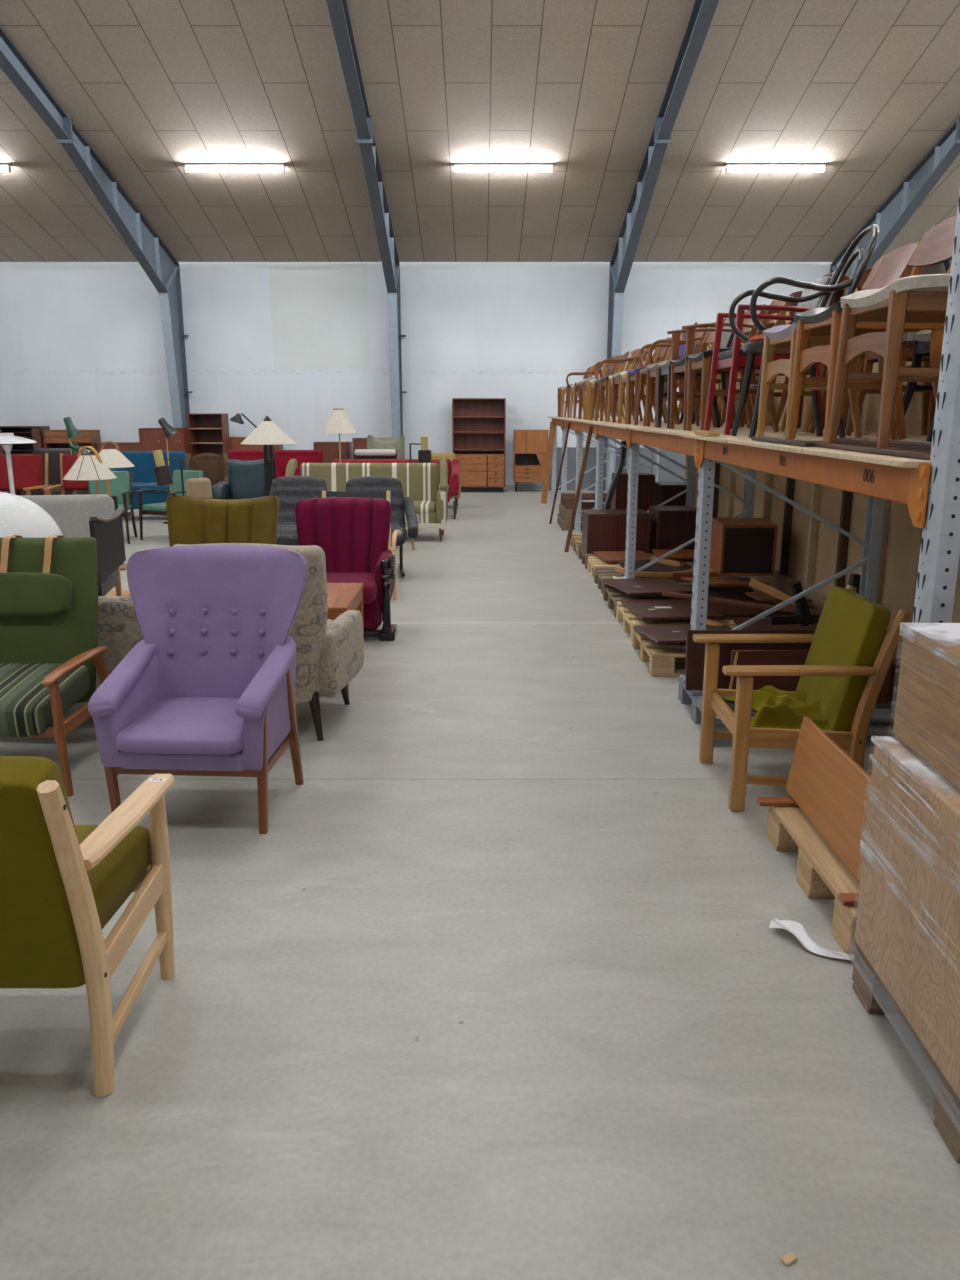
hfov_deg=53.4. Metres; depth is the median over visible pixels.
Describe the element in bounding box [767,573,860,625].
table base
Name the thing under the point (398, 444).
wingback armchair
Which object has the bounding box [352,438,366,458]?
chest
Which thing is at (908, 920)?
box
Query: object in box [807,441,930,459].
board
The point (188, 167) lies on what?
ceiling light
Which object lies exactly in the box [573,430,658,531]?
frame
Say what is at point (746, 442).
shelf board
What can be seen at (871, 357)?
dining chair
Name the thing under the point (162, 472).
reading lamp
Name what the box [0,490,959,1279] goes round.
floor
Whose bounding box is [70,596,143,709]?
armchair
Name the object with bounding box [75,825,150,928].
seat cushion
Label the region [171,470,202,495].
cushion
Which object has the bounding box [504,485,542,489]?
baseboard
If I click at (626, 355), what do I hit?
dining chair
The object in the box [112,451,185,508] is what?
sofa
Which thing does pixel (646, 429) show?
shelf board
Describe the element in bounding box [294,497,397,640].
armchair
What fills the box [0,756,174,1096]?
chair
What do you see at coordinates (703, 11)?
frame
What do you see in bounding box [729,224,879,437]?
armchair
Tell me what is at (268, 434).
lamp
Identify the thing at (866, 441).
board
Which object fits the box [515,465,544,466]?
countertop
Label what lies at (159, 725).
seat cushion
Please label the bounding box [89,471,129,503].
cushion
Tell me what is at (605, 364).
spindle chair
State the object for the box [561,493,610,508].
pallet
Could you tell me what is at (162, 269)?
frame
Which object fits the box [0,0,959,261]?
ceiling
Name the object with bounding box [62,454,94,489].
cushion
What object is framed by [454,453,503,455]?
countertop
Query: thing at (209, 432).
bookcase
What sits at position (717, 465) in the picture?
stud
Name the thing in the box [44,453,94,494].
chair
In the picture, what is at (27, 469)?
chair
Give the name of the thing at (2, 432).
shelf
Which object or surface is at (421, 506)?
seat cushion
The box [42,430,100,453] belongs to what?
writing bureau
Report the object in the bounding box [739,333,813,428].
dining chair
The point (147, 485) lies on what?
seat cushion
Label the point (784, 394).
dining chair
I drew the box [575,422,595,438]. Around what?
beam
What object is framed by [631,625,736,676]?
pallet
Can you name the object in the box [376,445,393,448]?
cushion
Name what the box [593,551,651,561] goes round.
panel
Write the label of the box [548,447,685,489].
trim
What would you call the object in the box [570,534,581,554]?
pallet
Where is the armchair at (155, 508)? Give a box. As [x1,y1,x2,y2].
[135,470,206,539]
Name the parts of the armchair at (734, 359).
leg, rail, leg, rail, seat, armrest, rail, armrest, leg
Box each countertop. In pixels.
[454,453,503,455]
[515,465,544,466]
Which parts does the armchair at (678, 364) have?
leg, seat, rail, leg, armrest, rail, armrest, leg, backrest, leg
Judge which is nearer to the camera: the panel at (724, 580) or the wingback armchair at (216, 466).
the panel at (724, 580)
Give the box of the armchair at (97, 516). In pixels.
[21,494,125,595]
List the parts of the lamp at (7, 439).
stem, lamp shade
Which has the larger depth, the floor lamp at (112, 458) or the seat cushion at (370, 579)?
the floor lamp at (112, 458)
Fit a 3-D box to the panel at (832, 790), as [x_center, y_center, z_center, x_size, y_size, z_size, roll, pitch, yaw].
[1.205,0.534,3.217,0.066,0.298,0.860,0,14,0]
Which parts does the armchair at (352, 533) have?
backrest, seat, seat, arm, arm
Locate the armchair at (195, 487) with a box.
[185,478,211,497]
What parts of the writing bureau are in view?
panel, panel, drawer, drawer, panel, panel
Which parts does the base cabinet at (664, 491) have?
panel, panel, door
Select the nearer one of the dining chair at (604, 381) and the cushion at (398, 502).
the cushion at (398, 502)
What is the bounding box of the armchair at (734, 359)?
[704,273,833,434]
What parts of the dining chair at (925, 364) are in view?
leg, backrest, leg, leg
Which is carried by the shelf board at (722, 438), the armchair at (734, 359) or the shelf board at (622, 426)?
the armchair at (734, 359)
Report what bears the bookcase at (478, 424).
on the floor
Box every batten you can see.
[756,797,797,805]
[838,893,858,905]
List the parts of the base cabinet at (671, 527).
panel, panel, door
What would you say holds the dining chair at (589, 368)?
on the shelf board
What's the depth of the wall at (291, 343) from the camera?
18.48 m
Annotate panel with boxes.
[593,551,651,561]
[600,578,691,594]
[603,441,626,508]
[620,599,724,619]
[633,624,732,643]
[652,549,693,558]
[681,576,770,585]
[685,630,815,689]
[707,597,792,616]
[730,650,890,703]
[733,619,815,629]
[745,592,811,601]
[786,716,870,881]
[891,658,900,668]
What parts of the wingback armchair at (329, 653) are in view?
backrest, leg, seat, arm, leg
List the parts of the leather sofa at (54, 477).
backrest, arm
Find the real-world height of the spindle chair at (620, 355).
0.834 m
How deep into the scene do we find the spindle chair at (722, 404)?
9.53 m
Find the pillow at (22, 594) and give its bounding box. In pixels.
[0,572,71,617]
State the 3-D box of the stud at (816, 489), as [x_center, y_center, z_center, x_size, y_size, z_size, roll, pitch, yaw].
[2.490,-1.294,7.023,0.055,2.400,0.050,0,14,0]
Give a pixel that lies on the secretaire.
(35, 433)
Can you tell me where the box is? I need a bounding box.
[848,736,959,1132]
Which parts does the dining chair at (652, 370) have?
leg, rail, seat, leg, leg, backrest, leg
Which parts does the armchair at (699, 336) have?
leg, seat, leg, armrest, armrest, leg, backrest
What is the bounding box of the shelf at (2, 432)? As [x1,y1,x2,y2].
[2,432,31,432]
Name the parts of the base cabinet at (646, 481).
panel, panel, panel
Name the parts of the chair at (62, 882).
leg, armrest, rail, rail, leg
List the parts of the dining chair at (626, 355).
leg, leg, seat, leg, leg, backrest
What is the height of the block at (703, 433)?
0.022 m
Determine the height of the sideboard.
0.952 m
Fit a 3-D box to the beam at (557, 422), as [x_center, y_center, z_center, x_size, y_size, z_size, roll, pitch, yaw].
[1.270,-3.532,15.556,0.063,0.180,2.090,0,14,0]
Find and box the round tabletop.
[615,560,693,577]
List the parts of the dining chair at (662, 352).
leg, seat, leg, leg, backrest, leg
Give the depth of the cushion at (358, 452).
15.44 m
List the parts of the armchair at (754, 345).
leg, leg, armrest, armrest, leg, leg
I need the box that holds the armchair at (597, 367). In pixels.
[564,365,598,417]
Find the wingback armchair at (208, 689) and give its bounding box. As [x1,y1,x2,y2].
[88,545,307,833]
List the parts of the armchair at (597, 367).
leg, armrest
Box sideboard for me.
[97,442,139,470]
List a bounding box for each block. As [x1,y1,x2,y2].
[694,431,719,435]
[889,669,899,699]
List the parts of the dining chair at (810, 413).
leg, backrest, leg, leg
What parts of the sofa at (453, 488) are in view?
backrest, leg, arm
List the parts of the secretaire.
post, panel, panel, post, panel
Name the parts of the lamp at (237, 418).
arm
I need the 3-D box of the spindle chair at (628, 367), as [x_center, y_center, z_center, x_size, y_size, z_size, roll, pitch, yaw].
[1.617,-3.044,11.386,0.562,0.834,0.488,-1,14,-3]
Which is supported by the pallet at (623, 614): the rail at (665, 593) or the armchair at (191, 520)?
the rail at (665, 593)
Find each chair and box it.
[0,453,51,494]
[0,535,107,796]
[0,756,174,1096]
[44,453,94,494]
[211,459,265,497]
[270,476,328,545]
[322,491,400,599]
[345,476,417,576]
[354,449,396,458]
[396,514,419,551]
[557,367,590,416]
[560,365,593,416]
[567,363,603,417]
[570,363,606,417]
[573,355,617,417]
[578,355,620,418]
[578,355,622,418]
[583,351,629,419]
[588,348,639,420]
[600,347,654,421]
[607,343,661,421]
[612,338,671,422]
[618,333,683,423]
[627,322,697,424]
[643,350,681,419]
[646,318,725,427]
[654,347,700,420]
[657,318,735,428]
[666,337,723,415]
[680,346,741,423]
[686,294,792,432]
[693,584,910,810]
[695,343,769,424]
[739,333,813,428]
[756,241,919,439]
[764,311,847,429]
[780,291,880,432]
[787,215,956,442]
[809,273,930,435]
[827,274,949,448]
[845,268,935,437]
[889,260,950,442]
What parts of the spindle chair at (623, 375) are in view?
leg, seat, leg, leg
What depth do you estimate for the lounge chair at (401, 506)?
9.62 m
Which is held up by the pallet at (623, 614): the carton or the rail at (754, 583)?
the rail at (754, 583)
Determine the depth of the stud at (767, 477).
8.27 m
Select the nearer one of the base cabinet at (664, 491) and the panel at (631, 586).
the panel at (631, 586)
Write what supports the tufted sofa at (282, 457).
on the floor
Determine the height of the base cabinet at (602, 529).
0.400 m
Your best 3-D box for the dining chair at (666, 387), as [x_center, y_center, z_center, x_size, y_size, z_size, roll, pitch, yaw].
[2.161,-2.796,10.417,0.538,0.808,0.472,1,14,3]
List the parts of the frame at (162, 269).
splice plate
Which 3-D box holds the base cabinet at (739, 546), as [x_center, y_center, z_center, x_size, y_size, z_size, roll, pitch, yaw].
[2.120,-0.759,7.719,0.420,0.400,0.520,1,14,4]
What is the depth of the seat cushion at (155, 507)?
11.71 m
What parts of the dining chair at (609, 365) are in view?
leg, leg, backrest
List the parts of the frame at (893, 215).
splice plate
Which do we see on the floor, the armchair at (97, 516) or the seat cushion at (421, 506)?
the armchair at (97, 516)
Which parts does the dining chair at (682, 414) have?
leg, leg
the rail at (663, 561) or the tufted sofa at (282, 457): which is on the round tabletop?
the rail at (663, 561)
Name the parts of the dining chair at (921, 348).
leg, seat, rail, leg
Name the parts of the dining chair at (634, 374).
leg, seat, leg, rail, leg, leg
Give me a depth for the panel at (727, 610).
6.99 m
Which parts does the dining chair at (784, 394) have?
leg, leg, leg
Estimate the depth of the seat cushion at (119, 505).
11.70 m
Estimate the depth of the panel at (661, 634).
6.14 m
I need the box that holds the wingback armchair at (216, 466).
[185,453,228,486]
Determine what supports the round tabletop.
on the pallet at (600, 572)
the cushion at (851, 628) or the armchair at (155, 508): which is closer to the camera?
the cushion at (851, 628)
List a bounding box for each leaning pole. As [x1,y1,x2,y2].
[549,423,570,523]
[564,426,592,551]
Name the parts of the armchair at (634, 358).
leg, leg, armrest, armrest, leg, backrest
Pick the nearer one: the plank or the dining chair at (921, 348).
the dining chair at (921, 348)
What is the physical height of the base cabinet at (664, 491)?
0.620 m
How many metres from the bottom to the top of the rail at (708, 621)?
0.050 m
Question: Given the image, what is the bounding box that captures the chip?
[780,1252,796,1265]
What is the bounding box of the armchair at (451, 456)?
[431,453,460,505]
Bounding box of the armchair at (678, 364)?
[667,304,765,429]
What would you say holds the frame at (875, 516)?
on the floor
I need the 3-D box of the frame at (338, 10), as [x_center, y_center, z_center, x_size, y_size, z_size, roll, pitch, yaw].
[-1.577,-3.881,7.294,0.295,7.300,22.648,0,14,0]
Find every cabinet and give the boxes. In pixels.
[138,428,190,454]
[513,430,547,491]
[582,509,650,552]
[611,473,654,510]
[649,506,696,549]
[654,482,694,505]
[710,518,777,575]
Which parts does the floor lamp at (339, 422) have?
lamp shade, stem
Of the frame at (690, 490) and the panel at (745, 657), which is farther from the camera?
the frame at (690, 490)
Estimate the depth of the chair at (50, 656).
4.42 m
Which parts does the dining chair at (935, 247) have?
leg, rail, seat, leg, rail, rail, leg, rail, backrest, leg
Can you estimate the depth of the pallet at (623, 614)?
6.86 m
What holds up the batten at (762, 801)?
on the pallet at (821, 873)
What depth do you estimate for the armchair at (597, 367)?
14.64 m
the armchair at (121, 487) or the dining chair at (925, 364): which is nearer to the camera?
the dining chair at (925, 364)
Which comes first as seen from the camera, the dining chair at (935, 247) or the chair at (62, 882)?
the chair at (62, 882)
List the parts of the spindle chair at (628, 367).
leg, leg, leg, leg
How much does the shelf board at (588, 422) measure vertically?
0.020 m
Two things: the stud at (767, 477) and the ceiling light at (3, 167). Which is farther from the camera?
the ceiling light at (3, 167)
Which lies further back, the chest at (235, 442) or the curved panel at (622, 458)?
the chest at (235, 442)
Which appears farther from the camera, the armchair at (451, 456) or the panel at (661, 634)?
the armchair at (451, 456)
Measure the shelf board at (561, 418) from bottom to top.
0.020 m
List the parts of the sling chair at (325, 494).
post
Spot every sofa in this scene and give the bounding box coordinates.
[8,448,87,495]
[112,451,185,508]
[228,450,322,477]
[285,459,447,541]
[333,459,459,518]
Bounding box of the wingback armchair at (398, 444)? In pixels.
[367,435,404,458]
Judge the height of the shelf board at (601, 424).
0.020 m
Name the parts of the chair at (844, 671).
leg, rail, rail, leg, armrest, armrest, rail, leg, leg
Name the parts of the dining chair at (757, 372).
leg, leg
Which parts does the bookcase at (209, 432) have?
panel, panel, shelf, shelf, panel, panel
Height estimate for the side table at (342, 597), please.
0.520 m
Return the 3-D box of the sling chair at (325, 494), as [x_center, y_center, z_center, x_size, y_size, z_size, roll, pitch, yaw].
[-1.120,-0.847,8.412,0.815,0.877,0.726,0,14,0]
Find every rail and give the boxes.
[651,557,682,566]
[662,591,821,613]
[672,572,721,577]
[706,618,723,625]
[749,578,795,606]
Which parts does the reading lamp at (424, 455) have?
stem, lamp shade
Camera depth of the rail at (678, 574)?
8.37 m
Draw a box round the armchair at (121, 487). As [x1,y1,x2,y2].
[72,471,137,543]
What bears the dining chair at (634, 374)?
on the shelf board at (622, 426)
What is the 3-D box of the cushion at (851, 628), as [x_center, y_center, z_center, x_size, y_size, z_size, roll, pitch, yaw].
[1.520,0.083,4.044,0.204,0.559,0.490,0,14,0]
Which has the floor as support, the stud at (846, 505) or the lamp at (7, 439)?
the lamp at (7, 439)
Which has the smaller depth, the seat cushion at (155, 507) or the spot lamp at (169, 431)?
the seat cushion at (155, 507)
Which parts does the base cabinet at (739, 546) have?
panel, panel, panel, door, panel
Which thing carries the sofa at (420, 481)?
on the floor
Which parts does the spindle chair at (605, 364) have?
leg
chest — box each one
[230,437,282,449]
[313,442,352,462]
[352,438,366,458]
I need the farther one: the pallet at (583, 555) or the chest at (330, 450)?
the chest at (330, 450)
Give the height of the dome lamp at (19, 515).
1.125 m
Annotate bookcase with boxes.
[187,413,229,455]
[452,398,505,491]
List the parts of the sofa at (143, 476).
backrest, seat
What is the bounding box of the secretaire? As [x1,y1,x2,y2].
[0,426,49,491]
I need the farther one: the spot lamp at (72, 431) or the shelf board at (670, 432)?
the spot lamp at (72, 431)
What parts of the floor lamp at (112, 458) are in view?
lamp shade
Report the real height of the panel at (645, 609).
0.046 m
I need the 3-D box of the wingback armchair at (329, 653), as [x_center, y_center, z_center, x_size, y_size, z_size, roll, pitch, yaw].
[-1.103,-0.051,4.909,0.890,0.989,0.776,1,14,4]
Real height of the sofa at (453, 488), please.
0.846 m
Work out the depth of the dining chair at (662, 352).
9.51 m
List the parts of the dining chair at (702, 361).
leg, rail, leg, seat, leg, leg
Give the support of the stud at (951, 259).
attached to the wall at (904, 543)
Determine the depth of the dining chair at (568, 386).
14.22 m
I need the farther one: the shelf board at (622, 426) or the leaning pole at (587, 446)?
the leaning pole at (587, 446)
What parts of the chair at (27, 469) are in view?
armrest, post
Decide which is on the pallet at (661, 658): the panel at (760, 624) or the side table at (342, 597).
the panel at (760, 624)
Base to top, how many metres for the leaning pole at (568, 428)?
1.406 m
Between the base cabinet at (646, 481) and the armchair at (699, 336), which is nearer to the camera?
the armchair at (699, 336)
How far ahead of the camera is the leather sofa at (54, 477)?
14.58 m
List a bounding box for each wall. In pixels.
[0,262,873,484]
[685,260,959,638]
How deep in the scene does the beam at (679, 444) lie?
6.43 m
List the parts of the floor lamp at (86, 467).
lamp shade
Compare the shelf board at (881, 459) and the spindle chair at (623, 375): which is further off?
the spindle chair at (623, 375)
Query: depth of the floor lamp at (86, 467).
7.99 m
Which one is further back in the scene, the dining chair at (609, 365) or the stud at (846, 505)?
the dining chair at (609, 365)
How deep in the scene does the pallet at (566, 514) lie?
12.78 m
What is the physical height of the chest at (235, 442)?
1.052 m
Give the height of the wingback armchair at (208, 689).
1.034 m
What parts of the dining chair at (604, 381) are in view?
leg, seat, leg, leg, leg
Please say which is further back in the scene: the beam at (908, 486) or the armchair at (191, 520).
the armchair at (191, 520)
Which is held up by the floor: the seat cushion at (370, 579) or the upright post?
the upright post
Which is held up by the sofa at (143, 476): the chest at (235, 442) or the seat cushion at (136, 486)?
the seat cushion at (136, 486)
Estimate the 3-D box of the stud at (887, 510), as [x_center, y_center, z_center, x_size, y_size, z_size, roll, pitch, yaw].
[2.490,-1.006,5.837,0.055,2.400,0.050,0,14,0]
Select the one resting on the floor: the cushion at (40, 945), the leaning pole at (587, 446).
the leaning pole at (587, 446)
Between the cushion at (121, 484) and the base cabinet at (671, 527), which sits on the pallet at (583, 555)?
the base cabinet at (671, 527)
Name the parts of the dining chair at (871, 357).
leg, backrest, rail, leg, rail, seat, rail, leg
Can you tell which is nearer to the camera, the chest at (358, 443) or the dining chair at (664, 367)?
the dining chair at (664, 367)
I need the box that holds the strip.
[769,919,850,959]
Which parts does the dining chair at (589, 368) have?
leg, leg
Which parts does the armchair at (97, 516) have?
backrest, arm panel, seat, leg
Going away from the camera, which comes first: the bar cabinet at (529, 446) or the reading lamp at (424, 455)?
the reading lamp at (424, 455)
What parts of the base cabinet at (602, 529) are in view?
panel, door, panel, door, panel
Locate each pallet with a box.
[557,514,581,530]
[559,503,603,519]
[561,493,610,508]
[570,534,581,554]
[578,545,654,568]
[587,556,693,575]
[594,567,688,593]
[603,582,753,617]
[616,601,766,642]
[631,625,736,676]
[678,675,895,745]
[767,806,859,953]
[852,944,959,1162]
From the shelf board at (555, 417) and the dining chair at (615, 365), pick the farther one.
the shelf board at (555, 417)
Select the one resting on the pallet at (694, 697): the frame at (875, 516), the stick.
the stick
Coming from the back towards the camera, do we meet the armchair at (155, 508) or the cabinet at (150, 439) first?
the cabinet at (150, 439)
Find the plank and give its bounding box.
[541,421,555,503]
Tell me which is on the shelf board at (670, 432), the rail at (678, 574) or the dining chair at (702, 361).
the dining chair at (702, 361)
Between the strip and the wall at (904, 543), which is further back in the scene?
the wall at (904, 543)
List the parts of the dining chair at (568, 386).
leg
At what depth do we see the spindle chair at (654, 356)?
10.08 m
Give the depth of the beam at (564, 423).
13.55 m
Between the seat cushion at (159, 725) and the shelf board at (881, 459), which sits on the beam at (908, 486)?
the shelf board at (881, 459)
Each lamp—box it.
[0,433,36,493]
[0,492,62,537]
[63,417,91,491]
[63,446,130,595]
[96,441,133,570]
[153,450,183,495]
[158,418,176,523]
[230,413,256,427]
[241,415,295,495]
[322,408,356,462]
[406,436,430,530]
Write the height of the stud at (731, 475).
2.400 m
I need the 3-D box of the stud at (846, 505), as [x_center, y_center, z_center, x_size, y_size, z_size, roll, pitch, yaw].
[2.490,-1.150,6.430,0.055,2.400,0.050,0,14,0]
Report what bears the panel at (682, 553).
on the pallet at (593, 561)
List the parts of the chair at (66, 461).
armrest, post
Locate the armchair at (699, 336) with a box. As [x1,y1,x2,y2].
[634,327,709,425]
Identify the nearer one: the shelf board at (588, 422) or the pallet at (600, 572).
the pallet at (600, 572)
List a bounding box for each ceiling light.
[0,164,10,172]
[184,164,284,172]
[453,164,553,172]
[725,164,825,172]
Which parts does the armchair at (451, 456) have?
backrest, arm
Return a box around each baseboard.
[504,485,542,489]
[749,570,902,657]
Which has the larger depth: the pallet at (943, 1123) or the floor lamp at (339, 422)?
the floor lamp at (339, 422)
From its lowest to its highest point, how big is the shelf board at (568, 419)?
0.020 m
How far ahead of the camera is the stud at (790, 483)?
7.72 m
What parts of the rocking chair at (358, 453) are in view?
rail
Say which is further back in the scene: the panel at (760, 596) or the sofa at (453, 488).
the sofa at (453, 488)
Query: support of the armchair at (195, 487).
on the floor
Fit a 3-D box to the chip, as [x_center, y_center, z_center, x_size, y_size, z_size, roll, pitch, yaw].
[0.596,1.195,1.844,0.030,0.006,0.018,-7,15,-28]
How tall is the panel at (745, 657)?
0.270 m
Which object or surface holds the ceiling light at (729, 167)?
attached to the ceiling
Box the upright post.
[912,190,959,622]
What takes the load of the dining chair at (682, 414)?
on the shelf board at (601, 424)
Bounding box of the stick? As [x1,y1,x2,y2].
[729,652,738,688]
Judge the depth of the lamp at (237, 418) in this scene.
17.07 m
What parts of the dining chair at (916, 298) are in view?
leg, rail, leg, seat, rail, rail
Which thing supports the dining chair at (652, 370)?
on the shelf board at (646, 429)
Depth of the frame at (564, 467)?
14.64 m
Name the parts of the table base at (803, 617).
leg, leg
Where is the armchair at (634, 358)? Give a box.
[591,348,644,420]
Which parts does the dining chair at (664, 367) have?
leg, seat, rail, leg, leg, leg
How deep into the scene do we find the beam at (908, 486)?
3.34 m
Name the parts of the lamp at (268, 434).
post, lamp shade, post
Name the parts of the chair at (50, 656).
rail, seat, backrest, leg, rail, armrest, leg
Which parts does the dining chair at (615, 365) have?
leg, leg, backrest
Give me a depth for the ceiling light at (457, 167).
14.58 m
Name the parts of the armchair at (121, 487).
armrest, leg, armrest, leg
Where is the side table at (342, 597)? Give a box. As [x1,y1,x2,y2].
[327,583,363,694]
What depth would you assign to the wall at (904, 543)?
6.55 m
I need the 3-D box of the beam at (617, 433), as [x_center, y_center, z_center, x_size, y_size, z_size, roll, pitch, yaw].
[1.270,-1.974,9.142,0.063,0.180,2.290,0,14,0]
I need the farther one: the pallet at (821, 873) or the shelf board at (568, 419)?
the shelf board at (568, 419)
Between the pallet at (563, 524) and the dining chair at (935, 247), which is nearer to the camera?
the dining chair at (935, 247)
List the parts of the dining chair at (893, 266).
leg, seat, rail, leg, rail, rail, leg, backrest, leg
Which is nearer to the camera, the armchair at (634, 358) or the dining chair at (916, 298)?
the dining chair at (916, 298)
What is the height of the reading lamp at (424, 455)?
1.235 m
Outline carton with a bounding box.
[888,623,959,794]
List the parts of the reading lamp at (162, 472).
lamp shade, stem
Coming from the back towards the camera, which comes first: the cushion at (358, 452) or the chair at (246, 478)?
the cushion at (358, 452)
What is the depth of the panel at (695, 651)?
5.01 m
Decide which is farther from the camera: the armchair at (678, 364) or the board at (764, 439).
the armchair at (678, 364)
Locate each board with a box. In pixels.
[554,417,617,419]
[561,418,639,420]
[568,419,653,420]
[575,420,663,422]
[585,421,699,424]
[596,423,711,426]
[609,424,770,428]
[629,427,809,432]
[654,430,876,435]
[682,434,926,442]
[727,439,930,453]
[751,437,814,446]
[803,448,929,467]
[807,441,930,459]
[836,438,931,450]
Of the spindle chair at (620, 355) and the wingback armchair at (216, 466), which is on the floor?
the wingback armchair at (216, 466)
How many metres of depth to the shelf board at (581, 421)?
11.43 m
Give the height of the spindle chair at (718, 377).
0.834 m
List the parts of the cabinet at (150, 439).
panel, door, panel, door, panel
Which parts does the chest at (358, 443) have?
drawer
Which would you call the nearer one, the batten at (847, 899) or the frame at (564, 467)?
the batten at (847, 899)
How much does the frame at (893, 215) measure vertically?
7.300 m
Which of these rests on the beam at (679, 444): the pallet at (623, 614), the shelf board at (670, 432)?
the shelf board at (670, 432)
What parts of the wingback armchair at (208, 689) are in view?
leg, armrest, arm panel, seat, rail, backrest, leg, armrest, arm panel, rail, leg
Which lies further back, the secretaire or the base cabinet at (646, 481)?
the secretaire
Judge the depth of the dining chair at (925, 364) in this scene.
5.17 m
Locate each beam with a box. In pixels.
[551,418,561,429]
[561,420,575,433]
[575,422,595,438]
[595,425,628,447]
[627,429,698,466]
[697,440,930,527]
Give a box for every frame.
[0,27,191,427]
[326,0,406,437]
[550,425,613,500]
[561,427,628,492]
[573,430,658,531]
[595,435,695,512]
[604,0,718,491]
[624,442,756,586]
[690,459,885,629]
[830,115,959,276]
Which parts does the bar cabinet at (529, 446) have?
panel, door, drawer, drawer, drawer, panel, panel, door, slanted panel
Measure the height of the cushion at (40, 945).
0.605 m
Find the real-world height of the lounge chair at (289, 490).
0.927 m
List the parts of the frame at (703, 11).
splice plate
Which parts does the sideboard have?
panel, drawer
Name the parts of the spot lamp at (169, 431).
stem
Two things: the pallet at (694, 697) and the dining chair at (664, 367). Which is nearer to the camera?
the pallet at (694, 697)
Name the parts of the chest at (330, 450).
panel, drawer, panel, drawer, panel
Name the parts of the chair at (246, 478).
arm, backrest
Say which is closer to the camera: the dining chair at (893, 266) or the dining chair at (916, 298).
the dining chair at (916, 298)
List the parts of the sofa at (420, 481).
backrest, seat, leg, arm, arm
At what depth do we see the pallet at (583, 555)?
9.93 m
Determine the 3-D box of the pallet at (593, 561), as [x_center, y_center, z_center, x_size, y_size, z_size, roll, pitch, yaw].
[1.690,-0.703,9.369,1.210,0.144,0.640,0,14,0]
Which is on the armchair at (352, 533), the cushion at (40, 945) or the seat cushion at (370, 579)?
the seat cushion at (370, 579)
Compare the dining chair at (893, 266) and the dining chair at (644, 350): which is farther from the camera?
the dining chair at (644, 350)
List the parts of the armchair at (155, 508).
leg, armrest, rail, armrest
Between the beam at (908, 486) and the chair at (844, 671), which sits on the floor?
the chair at (844, 671)
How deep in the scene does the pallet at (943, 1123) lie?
2.21 m
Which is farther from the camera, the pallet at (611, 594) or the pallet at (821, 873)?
the pallet at (611, 594)
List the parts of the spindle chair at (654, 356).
leg, leg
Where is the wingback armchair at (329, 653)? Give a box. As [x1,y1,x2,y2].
[172,543,363,740]
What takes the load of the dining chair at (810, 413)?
on the shelf board at (670, 432)
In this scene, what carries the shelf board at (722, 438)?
on the beam at (908, 486)
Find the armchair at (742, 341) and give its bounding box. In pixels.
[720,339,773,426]
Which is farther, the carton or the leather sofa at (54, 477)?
the leather sofa at (54, 477)
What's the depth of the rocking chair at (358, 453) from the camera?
15.46 m
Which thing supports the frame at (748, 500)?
on the floor
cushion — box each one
[0,756,84,987]
[19,487,60,495]
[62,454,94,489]
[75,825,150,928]
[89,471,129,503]
[116,697,243,754]
[118,504,130,511]
[132,482,147,492]
[142,482,171,492]
[142,502,166,511]
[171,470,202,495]
[326,572,377,603]
[345,476,406,546]
[354,449,395,455]
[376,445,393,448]
[413,500,435,513]
[796,586,890,731]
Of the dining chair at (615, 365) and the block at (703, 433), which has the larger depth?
the dining chair at (615, 365)
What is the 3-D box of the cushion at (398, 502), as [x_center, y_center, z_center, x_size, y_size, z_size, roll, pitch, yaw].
[-1.024,-1.262,9.394,0.600,0.637,0.987,-2,14,-8]
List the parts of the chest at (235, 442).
panel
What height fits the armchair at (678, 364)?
0.808 m
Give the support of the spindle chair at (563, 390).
on the shelf board
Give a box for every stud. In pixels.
[712,384,720,517]
[726,343,742,517]
[761,313,778,520]
[779,427,798,575]
[804,429,823,587]
[834,363,863,587]
[876,381,902,603]
[911,259,951,622]
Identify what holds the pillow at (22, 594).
on the chair at (50, 656)
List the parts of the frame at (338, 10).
splice plate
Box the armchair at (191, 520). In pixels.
[166,495,278,546]
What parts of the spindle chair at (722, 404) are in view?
leg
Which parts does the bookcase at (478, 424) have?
panel, drawer, drawer, drawer, panel, shelf, shelf, shelf, drawer, panel, drawer, drawer, drawer, drawer, panel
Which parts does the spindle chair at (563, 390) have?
leg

